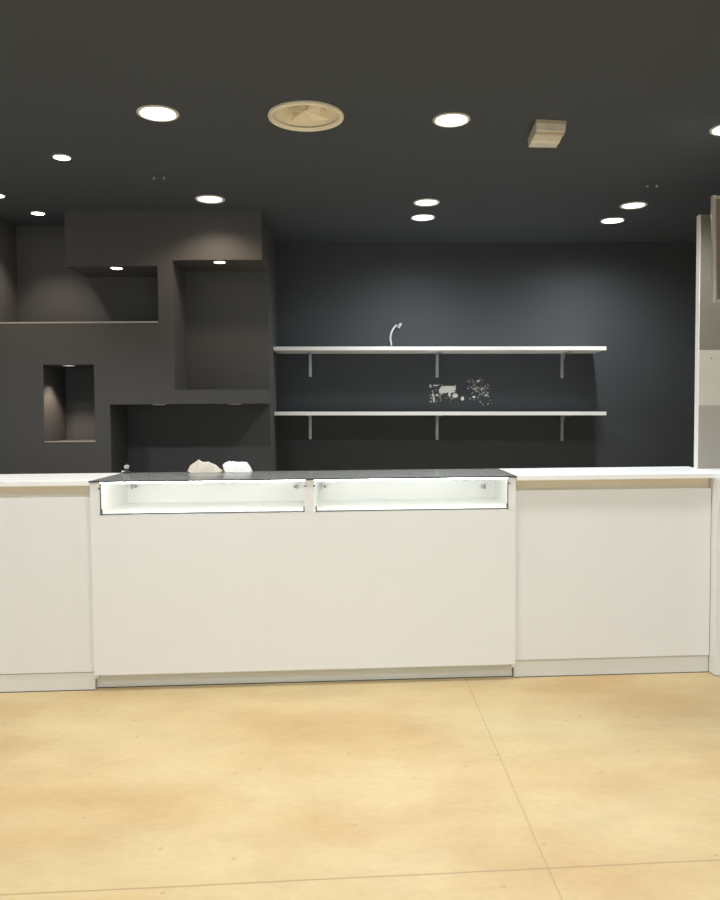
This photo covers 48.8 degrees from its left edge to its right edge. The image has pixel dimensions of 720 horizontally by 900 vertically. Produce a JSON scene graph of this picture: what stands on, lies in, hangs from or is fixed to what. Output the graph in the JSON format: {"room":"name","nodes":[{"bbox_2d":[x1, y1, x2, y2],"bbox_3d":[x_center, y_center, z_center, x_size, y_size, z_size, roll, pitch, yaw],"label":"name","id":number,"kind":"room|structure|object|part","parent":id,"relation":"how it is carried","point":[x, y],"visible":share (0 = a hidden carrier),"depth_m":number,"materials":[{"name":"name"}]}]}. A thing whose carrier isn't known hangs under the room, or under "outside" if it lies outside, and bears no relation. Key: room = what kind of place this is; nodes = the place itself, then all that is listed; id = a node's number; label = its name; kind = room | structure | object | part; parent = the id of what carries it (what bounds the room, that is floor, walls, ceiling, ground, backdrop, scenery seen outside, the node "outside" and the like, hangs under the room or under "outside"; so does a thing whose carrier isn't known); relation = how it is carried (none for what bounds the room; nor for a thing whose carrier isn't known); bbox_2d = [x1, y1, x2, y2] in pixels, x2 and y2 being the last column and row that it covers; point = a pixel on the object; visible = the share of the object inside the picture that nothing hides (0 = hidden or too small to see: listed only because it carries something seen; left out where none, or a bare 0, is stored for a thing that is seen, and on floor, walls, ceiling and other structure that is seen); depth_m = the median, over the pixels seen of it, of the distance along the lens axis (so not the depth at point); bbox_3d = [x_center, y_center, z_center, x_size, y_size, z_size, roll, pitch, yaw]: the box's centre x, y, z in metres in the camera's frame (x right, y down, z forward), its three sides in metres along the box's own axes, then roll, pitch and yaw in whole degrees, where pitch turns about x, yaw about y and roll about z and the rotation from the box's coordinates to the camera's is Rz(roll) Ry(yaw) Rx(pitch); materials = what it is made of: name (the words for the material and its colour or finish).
{"room":"retail shop","nodes":[
{"label":"retail shop","id":0,"kind":"room"},
{"bbox_2d":[0,210,278,473],"bbox_3d":[-2.004,-0.225,5.712,2.731,2.700,1.011,0,3,-1],"label":"wall unit","id":1,"kind":"object","parent":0,"point":[209,349],"visible":0.73,"depth_m":5.40,"materials":[{"name":"paint"}]},
{"bbox_2d":[45,441,94,441],"bbox_3d":[-1.906,-0.056,5.216,0.331,0.007,0.009,0,3,-1],"label":"trim","id":2,"kind":"structure","parent":1,"relation":"attached to","point":[45,441],"depth_m":5.21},
{"bbox_2d":[0,321,157,323],"bbox_3d":[-1.858,-0.833,5.182,1.078,0.009,0.009,0,3,-1],"label":"trim","id":3,"kind":"structure","parent":1,"relation":"attached to","point":[114,321],"depth_m":5.18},
{"bbox_2d":[110,267,122,269],"bbox_3d":[-1.608,-1.200,5.237,0.086,0.004,0.086,0,3,-1],"label":"recessed light","id":4,"kind":"object","parent":1,"relation":"attached to","point":[114,268],"visible":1,"depth_m":5.25,"materials":[{"name":"white"}]},
{"bbox_2d":[213,261,225,263],"bbox_3d":[-0.930,-1.242,5.248,0.086,0.004,0.086,0,3,-1],"label":"recessed light","id":5,"kind":"object","parent":1,"relation":"attached to","point":[216,262],"visible":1,"depth_m":5.25,"materials":[{"name":"white glass"}]},
{"bbox_2d":[0,0,719,243],"bbox_3d":[0.476,-1.456,1.065,7.600,0.140,10.247,0,3,-1],"label":"ceiling","id":6,"kind":"structure","parent":0,"point":[634,84],"depth_m":3.50,"materials":[{"name":"grey paint"}]},
{"bbox_2d":[30,211,45,215],"bbox_3d":[-2.109,-1.549,5.195,0.094,0.006,0.094,0,3,-1],"label":"recessed light","id":7,"kind":"object","parent":6,"relation":"in","point":[38,213],"visible":1,"depth_m":5.20,"materials":[{"name":"white glass"}]},
{"bbox_2d":[52,154,71,160],"bbox_3d":[-1.533,-1.503,4.076,0.094,0.006,0.094,0,3,-1],"label":"recessed light","id":8,"kind":"object","parent":6,"relation":"in","point":[62,157],"visible":1,"depth_m":4.08,"materials":[{"name":"white"}]},
{"bbox_2d":[136,105,178,121],"bbox_3d":[-0.890,-1.482,3.495,0.184,0.006,0.184,0,3,-1],"label":"recessed light","id":9,"kind":"object","parent":6,"relation":"in","point":[158,113],"visible":1,"depth_m":3.49,"materials":[{"name":"white glass"}]},
{"bbox_2d":[151,174,166,179],"bbox_3d":[-1.118,-1.513,4.410,0.084,0.022,0.084,0,3,-1],"label":"ceiling sensor","id":10,"kind":"object","parent":6,"relation":"attached to","point":[160,176],"visible":1,"depth_m":4.40,"materials":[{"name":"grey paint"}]},
{"bbox_2d":[195,195,224,203],"bbox_3d":[-0.924,-1.544,4.888,0.184,0.006,0.184,0,3,-1],"label":"recessed light","id":11,"kind":"object","parent":6,"relation":"in","point":[209,199],"visible":1,"depth_m":4.89,"materials":[{"name":"white glass"}]},
{"bbox_2d":[268,100,343,131],"bbox_3d":[-0.241,-1.525,3.530,0.340,0.102,0.340,0,3,-1],"label":"ceiling vent","id":12,"kind":"object","parent":6,"relation":"in","point":[299,114],"visible":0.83,"depth_m":3.58,"materials":[{"name":"beige plastic"}]},
{"bbox_3d":[-0.282,-1.523,3.484,0.119,0.081,0.033,-2,3,-32],"label":"blade","id":13,"kind":"part","parent":12,"relation":"part of","materials":[{"name":"beige plastic"}]},
{"bbox_3d":[-0.286,-1.527,3.571,0.033,0.081,0.119,-2,3,-32],"label":"blade","id":14,"kind":"part","parent":12,"relation":"part of","materials":[{"name":"beige plastic"}]},
{"bbox_3d":[-0.195,-1.524,3.488,0.033,0.081,0.119,-2,3,-32],"label":"blade","id":15,"kind":"part","parent":12,"relation":"part of","materials":[{"name":"beige plastic"}]},
{"bbox_3d":[-0.199,-1.528,3.575,0.119,0.081,0.033,-2,3,-32],"label":"blade","id":16,"kind":"part","parent":12,"relation":"part of","materials":[{"name":"beige plastic"}]},
{"bbox_2d":[410,214,435,220],"bbox_3d":[0.427,-1.576,5.379,0.170,0.006,0.170,0,3,-1],"label":"recessed light","id":17,"kind":"object","parent":6,"relation":"in","point":[420,217],"visible":1,"depth_m":5.38,"materials":[{"name":"white glass"}]},
{"bbox_2d":[413,199,439,206],"bbox_3d":[0.419,-1.559,4.998,0.170,0.006,0.170,0,3,-1],"label":"recessed light","id":18,"kind":"object","parent":6,"relation":"in","point":[420,202],"visible":1,"depth_m":5.00,"materials":[{"name":"white glass"}]},
{"bbox_2d":[433,112,469,126],"bbox_3d":[0.415,-1.496,3.598,0.170,0.006,0.170,0,3,-1],"label":"recessed light","id":19,"kind":"object","parent":6,"relation":"in","point":[454,119],"visible":1,"depth_m":3.59,"materials":[{"name":"white"}]},
{"bbox_2d":[528,119,565,147],"bbox_3d":[0.879,-1.482,3.731,0.160,0.052,0.257,0,3,-1],"label":"ceiling box","id":20,"kind":"object","parent":6,"relation":"attached to","point":[544,133],"visible":1,"depth_m":3.65,"materials":[{"name":"plastic"}]},
{"bbox_2d":[600,217,624,223],"bbox_3d":[1.751,-1.591,5.501,0.170,0.006,0.170,0,3,-1],"label":"recessed light","id":21,"kind":"object","parent":6,"relation":"in","point":[612,220],"visible":1,"depth_m":5.50,"materials":[{"name":"white"}]},
{"bbox_2d":[619,202,647,208],"bbox_3d":[1.761,-1.573,5.106,0.174,0.006,0.174,0,3,-1],"label":"recessed light","id":22,"kind":"object","parent":6,"relation":"in","point":[630,205],"visible":1,"depth_m":5.11,"materials":[{"name":"white glass"}]},
{"bbox_2d":[644,182,659,187],"bbox_3d":[1.707,-1.544,4.637,0.084,0.022,0.084,0,3,-1],"label":"ceiling sensor","id":23,"kind":"object","parent":6,"relation":"attached to","point":[649,184],"visible":1,"depth_m":4.63,"materials":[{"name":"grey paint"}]},
{"bbox_2d":[709,125,719,135],"bbox_3d":[1.739,-1.512,3.737,0.170,0.006,0.170,0,3,-1],"label":"recessed light","id":24,"kind":"object","parent":6,"relation":"in","point":[716,129],"visible":1,"depth_m":3.76,"materials":[{"name":"white"}]},
{"bbox_2d":[711,195,719,302],"bbox_3d":[2.127,-1.115,3.729,0.950,0.814,0.022,-2,3,-1],"label":"screen","id":25,"kind":"object","parent":6,"relation":"hanging from","point":[715,200],"visible":1,"depth_m":3.72,"materials":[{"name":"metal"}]},
{"bbox_3d":[1.665,-0.943,3.731,0.016,0.498,0.022,-2,3,-1],"label":"frame","id":26,"kind":"part","parent":25,"relation":"part of","materials":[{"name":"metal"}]},
{"bbox_2d":[0,671,719,899],"bbox_3d":[0.496,1.361,1.192,7.600,0.100,10.247,0,3,-1],"label":"floor","id":27,"kind":"structure","parent":0,"point":[590,787],"depth_m":2.89,"materials":[{"name":"tile"}]},
{"bbox_2d":[0,486,96,692],"bbox_3d":[-2.289,0.687,4.120,1.898,1.024,0.483,-1,3,-3],"label":"base cabinet","id":28,"kind":"object","parent":27,"relation":"on","point":[46,610],"visible":0.84,"depth_m":3.92,"materials":[{"name":"white laminate"}]},
{"bbox_3d":[-2.280,0.222,3.902,1.898,0.075,0.018,-1,3,-3],"label":"rail","id":29,"kind":"part","parent":28,"relation":"part of","materials":[{"name":"brown wood"}]},
{"bbox_2d":[0,473,119,486],"bbox_3d":[-2.277,0.161,4.115,1.932,0.024,0.533,-1,3,-3],"label":"countertop","id":30,"kind":"structure","parent":28,"relation":"on","point":[65,479],"depth_m":4.01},
{"bbox_2d":[88,468,516,687],"bbox_3d":[-0.263,0.654,4.250,2.167,1.050,0.552,-1,3,-3],"label":"display counter","id":31,"kind":"object","parent":27,"relation":"on","point":[252,577],"depth_m":4.00,"materials":[{"name":"white laminate"}]},
{"bbox_3d":[-1.315,0.229,4.175,0.020,0.162,0.516,0,3,1],"label":"panel","id":32,"kind":"part","parent":31,"relation":"part of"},
{"bbox_2d":[121,463,130,472],"bbox_3d":[-1.297,0.101,4.397,0.050,0.055,0.040,-1,3,-4],"label":"metal fitting","id":33,"kind":"object","parent":31,"relation":"on","point":[126,466],"visible":1,"depth_m":4.39,"materials":[{"name":"silver metal"}]},
{"bbox_2d":[188,460,222,472],"bbox_3d":[-0.864,0.088,4.432,0.199,0.071,0.067,-1,3,-4],"label":"crumpled paper","id":34,"kind":"object","parent":31,"relation":"on","point":[198,466],"visible":1,"depth_m":4.41,"materials":[{"name":"beige paper"}]},
{"bbox_2d":[223,461,251,471],"bbox_3d":[-0.687,0.092,4.444,0.167,0.061,0.058,-1,3,-3],"label":"crumpled paper","id":35,"kind":"object","parent":31,"relation":"on","point":[230,466],"visible":1,"depth_m":4.43,"materials":[{"name":"white paper"}]},
{"bbox_3d":[-0.267,0.133,4.227,2.167,0.008,0.551,-1,3,-3],"label":"glass","id":36,"kind":"part","parent":31,"relation":"part of","materials":[{"name":"clear glass"}]},
{"bbox_3d":[-0.263,0.214,4.501,2.121,0.176,0.012,-1,3,-3],"label":"panel","id":37,"kind":"part","parent":31,"relation":"part of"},
{"bbox_3d":[0.782,0.208,4.302,0.020,0.162,0.516,0,3,1],"label":"panel","id":38,"kind":"part","parent":31,"relation":"part of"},
{"bbox_2d":[512,478,710,677],"bbox_3d":[1.302,0.655,4.257,1.035,1.024,0.300,-1,3,-3],"label":"base cabinet","id":39,"kind":"object","parent":27,"relation":"on","point":[612,576],"visible":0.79,"depth_m":4.11,"materials":[{"name":"white laminate"}]},
{"bbox_2d":[500,466,719,480],"bbox_3d":[1.771,0.121,4.354,1.988,0.024,0.545,-1,3,-3],"label":"countertop","id":40,"kind":"structure","parent":39,"relation":"on","point":[676,472],"depth_m":4.15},
{"bbox_3d":[1.305,0.185,4.120,1.035,0.073,0.018,-1,3,-3],"label":"rail","id":41,"kind":"part","parent":39,"relation":"part of","materials":[{"name":"brown wood"}]},
{"bbox_2d":[694,214,719,468],"bbox_3d":[2.390,-0.081,4.489,1.004,2.458,0.044,-1,3,-3],"label":"partition panel","id":42,"kind":"object","parent":27,"relation":"on","point":[707,319],"visible":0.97,"depth_m":4.43,"materials":[{"name":"beige laminate"}]},
{"bbox_2d":[708,478,719,675],"bbox_3d":[2.274,0.647,4.286,0.903,1.024,0.360,-1,3,-3],"label":"end panel","id":43,"kind":"object","parent":27,"relation":"on","point":[714,483],"visible":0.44,"depth_m":4.10,"materials":[{"name":"white laminate"}]},
{"bbox_2d":[276,242,707,470],"bbox_3d":[0.423,-0.289,6.304,7.800,2.940,0.123,0,3,-1],"label":"wall","id":44,"kind":"structure","parent":0,"point":[635,300],"depth_m":6.23,"materials":[{"name":"grey paint"}]},
{"bbox_2d":[389,322,401,345],"bbox_3d":[0.279,-0.907,6.204,0.100,0.184,0.033,0,3,-1],"label":"stub","id":45,"kind":"object","parent":44,"relation":"attached to","point":[398,324],"visible":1,"depth_m":6.19,"materials":[{"name":"metal"}]},
{"bbox_2d":[273,346,605,377],"bbox_3d":[0.596,-0.666,6.066,2.480,0.221,0.330,0,3,-1],"label":"wall shelf","id":46,"kind":"object","parent":44,"relation":"attached to","point":[562,350],"visible":1,"depth_m":5.92,"materials":[{"name":"metal"}]},
{"bbox_2d":[274,412,605,440],"bbox_3d":[0.601,-0.179,6.088,2.483,0.230,0.330,0,3,-1],"label":"wall shelf","id":47,"kind":"object","parent":44,"relation":"attached to","point":[563,414],"visible":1,"depth_m":5.92,"materials":[{"name":"metal"}]}
]}

